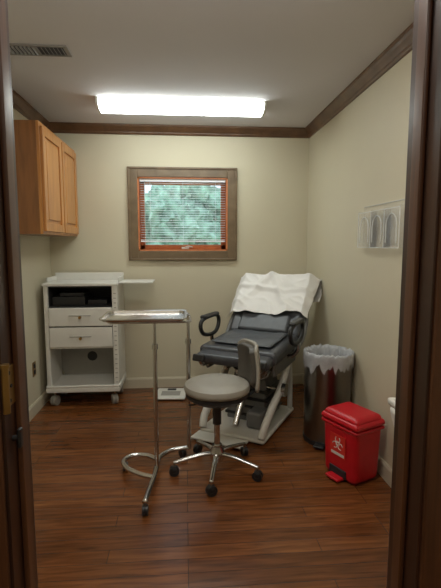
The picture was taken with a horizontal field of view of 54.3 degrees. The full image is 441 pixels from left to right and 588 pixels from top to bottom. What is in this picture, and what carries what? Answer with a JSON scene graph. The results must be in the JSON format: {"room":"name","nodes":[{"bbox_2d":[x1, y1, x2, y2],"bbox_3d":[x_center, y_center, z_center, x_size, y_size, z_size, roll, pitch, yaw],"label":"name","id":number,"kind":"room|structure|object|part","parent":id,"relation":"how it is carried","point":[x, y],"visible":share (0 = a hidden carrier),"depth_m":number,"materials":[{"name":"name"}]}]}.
{"room":"medical exam room","nodes":[
{"label":"medical exam room","id":0,"kind":"room"},
{"bbox_2d":[13,108,50,406],"bbox_3d":[-1.381,0.027,1.081,0.120,2.430,5.760,-1,7,-5],"label":"wall","id":1,"kind":"structure","parent":0,"point":[35,250],"depth_m":3.51,"materials":[{"name":"beige paint"}]},
{"bbox_2d":[12,89,48,126],"bbox_3d":[-1.400,-1.291,2.268,0.058,0.080,3.110,-1,7,-5],"label":"trim","id":2,"kind":"structure","parent":1,"relation":"attached to","point":[22,106],"depth_m":3.27,"materials":[{"name":"brown wood"}]},
{"bbox_2d":[32,361,35,376],"bbox_3d":[-1.506,0.607,3.480,0.008,0.116,0.072,-1,7,-5],"label":"wall outlet","id":3,"kind":"object","parent":1,"relation":"attached to","point":[34,362],"visible":1,"depth_m":3.47,"materials":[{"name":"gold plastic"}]},
{"bbox_2d":[29,391,53,421],"bbox_3d":[-1.422,1.034,2.531,0.014,0.100,3.110,-1,7,-5],"label":"baseboard","id":4,"kind":"structure","parent":1,"relation":"attached to","point":[44,398],"depth_m":3.55,"materials":[{"name":"paint"}]},
{"bbox_2d":[14,120,78,236],"bbox_3d":[-1.381,-0.847,3.405,0.270,0.760,0.958,-1,7,-5],"label":"upper cabinet","id":5,"kind":"object","parent":1,"relation":"attached to","point":[46,170],"visible":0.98,"depth_m":2.98,"materials":[{"name":"brown wood"}]},
{"bbox_3d":[-1.238,-0.816,3.179,0.020,0.710,0.452,-1,7,-5],"label":"door frame","id":6,"kind":"part","parent":5,"relation":"part of","materials":[{"name":"brown wood"}]},
{"bbox_3d":[-1.245,-0.816,3.179,0.006,0.594,0.336,-1,7,-5],"label":"door panel","id":7,"kind":"part","parent":5,"relation":"part of","materials":[{"name":"brown wood"}]},
{"bbox_3d":[-1.277,-0.848,3.413,0.020,0.760,0.958,-1,7,-5],"label":"frame","id":8,"kind":"part","parent":5,"relation":"part of","materials":[{"name":"brown wood"}]},
{"bbox_3d":[-1.283,-0.869,3.643,0.006,0.594,0.321,-1,7,-5],"label":"door panel","id":9,"kind":"part","parent":5,"relation":"part of","materials":[{"name":"brown wood"}]},
{"bbox_3d":[-1.276,-0.869,3.643,0.020,0.710,0.437,-1,7,-5],"label":"door frame","id":10,"kind":"part","parent":5,"relation":"part of","materials":[{"name":"brown wood"}]},
{"bbox_2d":[50,133,308,377],"bbox_3d":[-0.370,-0.318,4.104,2.630,2.430,0.140,-1,7,-5],"label":"wall","id":11,"kind":"structure","parent":0,"point":[272,173],"depth_m":4.02,"materials":[{"name":"beige paint"}]},
{"bbox_2d":[47,122,307,137],"bbox_3d":[-0.362,-1.474,3.873,2.390,0.080,0.058,-1,7,-5],"label":"trim","id":12,"kind":"structure","parent":11,"relation":"attached to","point":[55,127],"depth_m":3.86,"materials":[{"name":"brown wood"}]},
{"bbox_2d":[127,166,236,260],"bbox_3d":[-0.345,-0.735,3.972,1.003,0.848,0.032,-1,7,-5],"label":"window frame","id":13,"kind":"structure","parent":11,"relation":"attached to","point":[128,167],"depth_m":3.95,"materials":[{"name":"brown wood"}]},
{"bbox_2d":[137,177,227,250],"bbox_3d":[-0.352,-0.745,4.052,0.825,0.670,0.150,-1,7,-5],"label":"lining","id":14,"kind":"object","parent":11,"relation":"attached to","point":[138,178],"visible":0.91,"depth_m":3.99,"materials":[{"name":"orange wood"}]},
{"bbox_2d":[139,181,225,248],"bbox_3d":[-0.353,-0.746,4.067,0.801,0.646,0.040,-1,7,-5],"label":"window","id":15,"kind":"structure","parent":14,"relation":"attached to","point":[222,194],"depth_m":4.06,"materials":[{"name":"orange wood"}]},
{"bbox_2d":[139,179,224,241],"bbox_3d":[-0.348,-0.773,4.003,0.789,0.576,0.034,-1,7,-5],"label":"window blind","id":16,"kind":"object","parent":15,"relation":"attached to","point":[140,180],"visible":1,"depth_m":4.00,"materials":[{"name":"white plastic"}]},
{"bbox_3d":[-0.348,-1.047,3.974,0.789,0.026,0.030,-1,7,-5],"label":"head rail","id":17,"kind":"part","parent":16,"relation":"part of","materials":[{"name":"white metal"}]},
{"bbox_3d":[-0.348,-0.494,4.037,0.787,0.014,0.022,-1,7,-5],"label":"rail","id":18,"kind":"part","parent":16,"relation":"part of","materials":[{"name":"white metal"}]},
{"bbox_3d":[-0.048,-0.767,4.019,0.002,0.554,0.002,-1,7,-5],"label":"ladder cord","id":19,"kind":"part","parent":16,"relation":"part of","materials":[{"name":"white fabric"}]},
{"bbox_2d":[123,374,302,388],"bbox_3d":[-0.363,0.849,4.160,2.390,0.100,0.014,-1,7,-5],"label":"baseboard","id":20,"kind":"structure","parent":11,"relation":"attached to","point":[143,382],"depth_m":4.14,"materials":[{"name":"paint"}]},
{"bbox_2d":[29,384,390,587],"bbox_3d":[-0.131,1.271,1.336,2.630,0.100,6.020,-1,7,-5],"label":"floor","id":21,"kind":"structure","parent":0,"point":[297,526],"depth_m":2.24,"materials":[{"name":"brown wood"}]},
{"bbox_2d":[42,272,154,404],"bbox_3d":[-1.035,0.379,3.798,0.898,1.115,0.405,-1,7,-5],"label":"cart","id":22,"kind":"object","parent":21,"relation":"on","point":[79,344],"visible":0.99,"depth_m":3.65,"materials":[{"name":"white plastic"}]},
{"bbox_3d":[-1.166,0.192,3.586,0.514,0.155,0.020,-1,7,-5],"label":"drawer","id":23,"kind":"part","parent":22,"relation":"part of","materials":[{"name":"white plastic"}]},
{"bbox_3d":[-1.166,0.362,3.605,0.514,0.168,0.020,-1,7,-5],"label":"drawer","id":24,"kind":"part","parent":22,"relation":"part of","materials":[{"name":"white plastic"}]},
{"bbox_3d":[-1.181,-0.149,3.791,0.608,0.065,0.274,-1,7,-5],"label":"gallery rail","id":25,"kind":"part","parent":22,"relation":"part of","materials":[{"name":"white plastic"}]},
{"bbox_2d":[46,372,125,392],"bbox_3d":[-1.175,0.780,3.832,0.610,0.060,0.405,-1,7,-5],"label":"shelf","id":26,"kind":"object","parent":22,"relation":"on","point":[73,382],"depth_m":3.75,"materials":[{"name":"white plastic"}]},
{"bbox_3d":[-1.191,0.152,3.955,0.560,0.530,0.008,-1,7,-5],"label":"panel","id":27,"kind":"part","parent":22,"relation":"part of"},
{"bbox_3d":[-1.191,0.570,3.997,0.560,0.350,0.001,-1,7,-5],"label":"panel","id":28,"kind":"part","parent":22,"relation":"part of","materials":[{"name":"white plastic"}]},
{"bbox_2d":[119,279,154,283],"bbox_3d":[-0.730,-0.112,3.790,0.282,0.012,0.290,-1,7,-5],"label":"shelf","id":29,"kind":"object","parent":22,"relation":"attached to","point":[121,281],"depth_m":3.70,"materials":[{"name":"white plastic"}]},
{"bbox_2d":[99,310,190,515],"bbox_3d":[-0.416,0.613,2.426,0.511,0.960,0.646,-1,7,-5],"label":"stand","id":30,"kind":"object","parent":21,"relation":"on","point":[154,317],"visible":0.99,"depth_m":2.52,"materials":[{"name":"metal"}]},
{"bbox_2d":[99,310,190,323],"bbox_3d":[-0.428,0.136,2.525,0.511,0.034,0.340,-1,7,-5],"label":"tray","id":31,"kind":"object","parent":30,"relation":"on","point":[115,316],"depth_m":2.52,"materials":[{"name":"silver metal"}]},
{"bbox_3d":[-0.377,0.367,2.475,0.018,0.438,0.018,-1,7,-5],"label":"post","id":32,"kind":"part","parent":30,"relation":"part of","materials":[{"name":"silver metal"}]},
{"bbox_3d":[-0.377,0.669,2.509,0.025,0.730,0.025,-1,7,-5],"label":"post","id":33,"kind":"part","parent":30,"relation":"part of","materials":[{"name":"silver metal"}]},
{"bbox_3d":[-0.358,1.023,2.495,0.158,0.049,0.650,2,7,15],"label":"rail","id":34,"kind":"part","parent":30,"relation":"part of","materials":[{"name":"silver metal"}]},
{"bbox_3d":[-0.203,0.290,2.692,0.020,0.343,0.020,-1,7,-5],"label":"post","id":35,"kind":"part","parent":30,"relation":"part of","materials":[{"name":"silver metal"}]},
{"bbox_3d":[-0.203,0.649,2.733,0.027,0.700,0.027,-1,7,-5],"label":"post","id":36,"kind":"part","parent":30,"relation":"part of","materials":[{"name":"silver metal"}]},
{"bbox_2d":[158,388,185,400],"bbox_3d":[-0.448,0.908,3.904,0.270,0.039,0.260,0,7,-1],"label":"bathroom scale","id":37,"kind":"object","parent":21,"relation":"on","point":[163,393],"visible":0.82,"depth_m":3.85,"materials":[{"name":"white plastic"}]},
{"bbox_2d":[169,338,262,496],"bbox_3d":[-0.033,0.685,2.563,0.548,0.786,0.552,-1,7,-5],"label":"stool","id":38,"kind":"object","parent":21,"relation":"on","point":[216,391],"visible":1,"depth_m":2.52,"materials":[{"name":"beige leather"}]},
{"bbox_3d":[-0.166,0.980,2.574,0.237,0.060,0.034,-1,7,-12],"label":"leg","id":39,"kind":"part","parent":38,"relation":"part of","materials":[{"name":"silver metal"}]},
{"bbox_3d":[-0.095,0.962,2.732,0.034,0.060,0.237,-4,7,-30],"label":"leg","id":40,"kind":"part","parent":38,"relation":"part of","materials":[{"name":"silver metal"}]},
{"bbox_3d":[-0.037,0.994,2.457,0.034,0.060,0.237,1,7,6],"label":"leg","id":41,"kind":"part","parent":38,"relation":"part of","materials":[{"name":"silver metal"}]},
{"bbox_2d":[184,373,249,401],"bbox_3d":[-0.021,0.546,2.555,0.396,0.064,0.396,-1,7,-5],"label":"seat cushion","id":42,"kind":"object","parent":38,"relation":"on","point":[213,387],"depth_m":2.45,"materials":[{"name":"beige leather"}]},
{"bbox_3d":[0.079,0.964,2.713,0.034,0.060,0.237,6,9,42],"label":"leg","id":43,"kind":"part","parent":38,"relation":"part of","materials":[{"name":"silver metal"}]},
{"bbox_3d":[0.114,0.984,2.542,0.237,0.060,0.034,3,7,24],"label":"leg","id":44,"kind":"part","parent":38,"relation":"part of","materials":[{"name":"silver metal"}]},
{"bbox_2d":[191,271,321,448],"bbox_3d":[0.285,0.415,3.391,0.760,1.136,1.226,3,7,26],"label":"chair","id":45,"kind":"object","parent":21,"relation":"on","point":[271,310],"visible":0.96,"depth_m":3.29,"materials":[{"name":"black leather"}]},
{"bbox_3d":[-0.023,0.695,3.342,0.062,0.518,0.590,3,7,24],"label":"lift arm","id":46,"kind":"part","parent":45,"relation":"part of","materials":[{"name":"white metal"}]},
{"bbox_3d":[-0.009,1.010,2.987,0.390,0.016,0.125,3,7,26],"label":"foot step plate","id":47,"kind":"part","parent":45,"relation":"part of","materials":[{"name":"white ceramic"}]},
{"bbox_3d":[0.083,0.252,3.675,0.060,0.305,0.340,3,7,26],"label":"backrest hinge arm","id":48,"kind":"part","parent":45,"relation":"part of"},
{"bbox_3d":[0.226,0.964,3.334,0.500,0.033,0.700,3,7,26],"label":"plate","id":49,"kind":"part","parent":45,"relation":"part of","materials":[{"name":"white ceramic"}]},
{"bbox_2d":[200,329,297,365],"bbox_3d":[0.230,0.396,3.278,0.600,0.100,0.560,3,10,26],"label":"seat cushion","id":50,"kind":"object","parent":45,"relation":"on","point":[275,346],"depth_m":3.16,"materials":[{"name":"grey leather"}]},
{"bbox_2d":[233,367,269,380],"bbox_3d":[0.231,0.562,3.094,0.290,0.090,0.290,3,7,26],"label":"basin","id":51,"kind":"object","parent":45,"relation":"in","point":[265,374],"depth_m":2.99,"materials":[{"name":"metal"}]},
{"bbox_3d":[0.271,0.904,3.147,0.120,0.120,0.160,3,7,26],"label":"pump motor","id":52,"kind":"part","parent":45,"relation":"part of","materials":[{"name":"grey metal"}]},
{"bbox_2d":[229,310,304,337],"bbox_3d":[0.425,0.118,3.643,0.610,0.560,0.100,3,-33,26],"label":"backrest cushion","id":53,"kind":"object","parent":45,"relation":"on","point":[291,316],"depth_m":3.50,"materials":[{"name":"grey leather"}]},
{"bbox_3d":[0.407,0.719,3.131,0.062,0.518,0.590,4,7,28],"label":"lift arm","id":54,"kind":"part","parent":45,"relation":"part of","materials":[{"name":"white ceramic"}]},
{"bbox_3d":[0.646,0.283,3.398,0.060,0.305,0.340,3,7,26],"label":"backrest hinge arm","id":55,"kind":"part","parent":45,"relation":"part of"},
{"bbox_2d":[303,344,354,449],"bbox_3d":[0.751,0.703,3.008,0.344,0.650,0.371,-1,7,-5],"label":"step trash can","id":56,"kind":"object","parent":21,"relation":"on","point":[328,368],"visible":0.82,"depth_m":2.89,"materials":[{"name":"metal"}]},
{"bbox_2d":[321,402,384,484],"bbox_3d":[0.763,0.881,2.548,0.278,0.400,0.290,-4,7,-29],"label":"waste bin","id":57,"kind":"object","parent":21,"relation":"on","point":[352,431],"visible":1,"depth_m":2.46,"materials":[{"name":"red plastic"}]},
{"bbox_2d":[7,0,414,127],"bbox_3d":[-0.131,-1.243,1.049,2.630,0.100,6.020,-1,7,-5],"label":"ceiling","id":58,"kind":"structure","parent":0,"point":[296,57],"depth_m":2.40,"materials":[{"name":"paint"}]},
{"bbox_2d":[10,43,71,56],"bbox_3d":[-1.006,-1.336,2.361,0.340,0.012,0.130,-1,7,-5],"label":"ceiling air vent","id":59,"kind":"object","parent":58,"relation":"attached to","point":[15,48],"depth_m":2.36,"materials":[{"name":"white metal"}]},
{"bbox_2d":[95,96,266,116],"bbox_3d":[-0.289,-1.408,3.264,1.255,0.074,0.214,-1,7,-5],"label":"fluorescent ceiling light","id":60,"kind":"object","parent":58,"relation":"attached to","point":[103,104],"visible":1,"depth_m":3.19,"materials":[{"name":"white plastic"}]},
{"bbox_2d":[304,51,411,467],"bbox_3d":[1.120,0.004,1.284,0.120,2.430,5.760,-1,7,-5],"label":"wall","id":61,"kind":"structure","parent":0,"point":[358,159],"depth_m":2.80,"materials":[{"name":"beige paint"}]},
{"bbox_2d":[303,374,391,486],"bbox_3d":[0.946,1.012,2.722,0.014,0.100,3.110,-1,7,-5],"label":"baseboard","id":62,"kind":"structure","parent":61,"relation":"attached to","point":[385,471],"depth_m":2.51,"materials":[{"name":"paint"}]},
{"bbox_2d":[305,22,413,137],"bbox_3d":[0.924,-1.312,2.456,0.058,0.080,3.110,-1,7,-5],"label":"trim","id":63,"kind":"structure","parent":61,"relation":"attached to","point":[401,46],"depth_m":2.64,"materials":[{"name":"brown wood"}]},
{"bbox_2d":[357,199,404,247],"bbox_3d":[0.934,-0.401,2.525,0.044,0.261,0.544,-1,7,-5],"label":"holder","id":64,"kind":"object","parent":61,"relation":"attached to","point":[371,228],"visible":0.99,"depth_m":2.47,"materials":[{"name":"plastic"}]},
{"bbox_2d":[388,397,395,424],"bbox_3d":[0.908,0.580,1.877,0.217,0.150,0.360,-1,7,-5],"label":"wall-mounted sink","id":65,"kind":"object","parent":61,"relation":"attached to","point":[391,400],"visible":0.17,"depth_m":1.99,"materials":[{"name":"white ceramic"}]},
{"bbox_3d":[0.905,0.595,1.879,0.210,0.120,0.324,-1,7,-5],"label":"bowl","id":66,"kind":"part","parent":65,"relation":"part of","materials":[{"name":"white ceramic"}]},
{"bbox_3d":[-0.108,0.047,0.903,2.390,2.430,0.105,-1,7,-5],"label":"doorway","id":67,"kind":"structure","parent":0,"visible":0},
{"bbox_2d":[0,0,440,587],"bbox_3d":[0.001,0.225,0.927,0.893,2.070,0.139,-1,7,-5],"label":"door frame","id":68,"kind":"structure","parent":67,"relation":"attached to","point":[430,199],"depth_m":0.90,"materials":[{"name":"brown wood"}]},
{"bbox_3d":[-0.415,0.181,0.849,0.018,0.097,0.061,-1,7,-5],"label":"door hinge","id":69,"kind":"part","parent":68,"relation":"part of","materials":[{"name":"gold metal"}]},
{"bbox_3d":[-0.420,0.183,0.854,0.003,0.080,0.050,-1,7,-5],"label":"plate","id":70,"kind":"part","parent":68,"relation":"part of","materials":[{"name":"gold metal"}]},
{"bbox_2d":[12,427,23,447],"bbox_3d":[-0.413,0.293,0.876,0.018,0.040,0.016,-1,7,-5],"label":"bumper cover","id":71,"kind":"object","parent":68,"relation":"attached to","point":[19,437],"visible":1,"depth_m":0.87,"materials":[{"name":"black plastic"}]},
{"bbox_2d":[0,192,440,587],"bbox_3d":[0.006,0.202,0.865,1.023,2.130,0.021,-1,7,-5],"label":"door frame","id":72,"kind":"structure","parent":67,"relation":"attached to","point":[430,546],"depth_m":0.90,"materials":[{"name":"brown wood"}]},
{"label":"outside","id":73,"kind":"structure","parent":0,"visible":0},
{"bbox_3d":[-1.393,-0.384,17.190,28.000,0.100,25.640,-1,7,-5],"label":"ground","id":74,"kind":"structure","parent":73,"visible":0},
{"bbox_2d":[145,185,219,244],"bbox_3d":[-0.711,-1.190,9.041,2.541,3.366,1.563,-2,7,-15],"label":"tree","id":75,"kind":"object","parent":74,"relation":"on","point":[160,194],"visible":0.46,"depth_m":8.54,"materials":[{"name":"green plant"}]}
]}

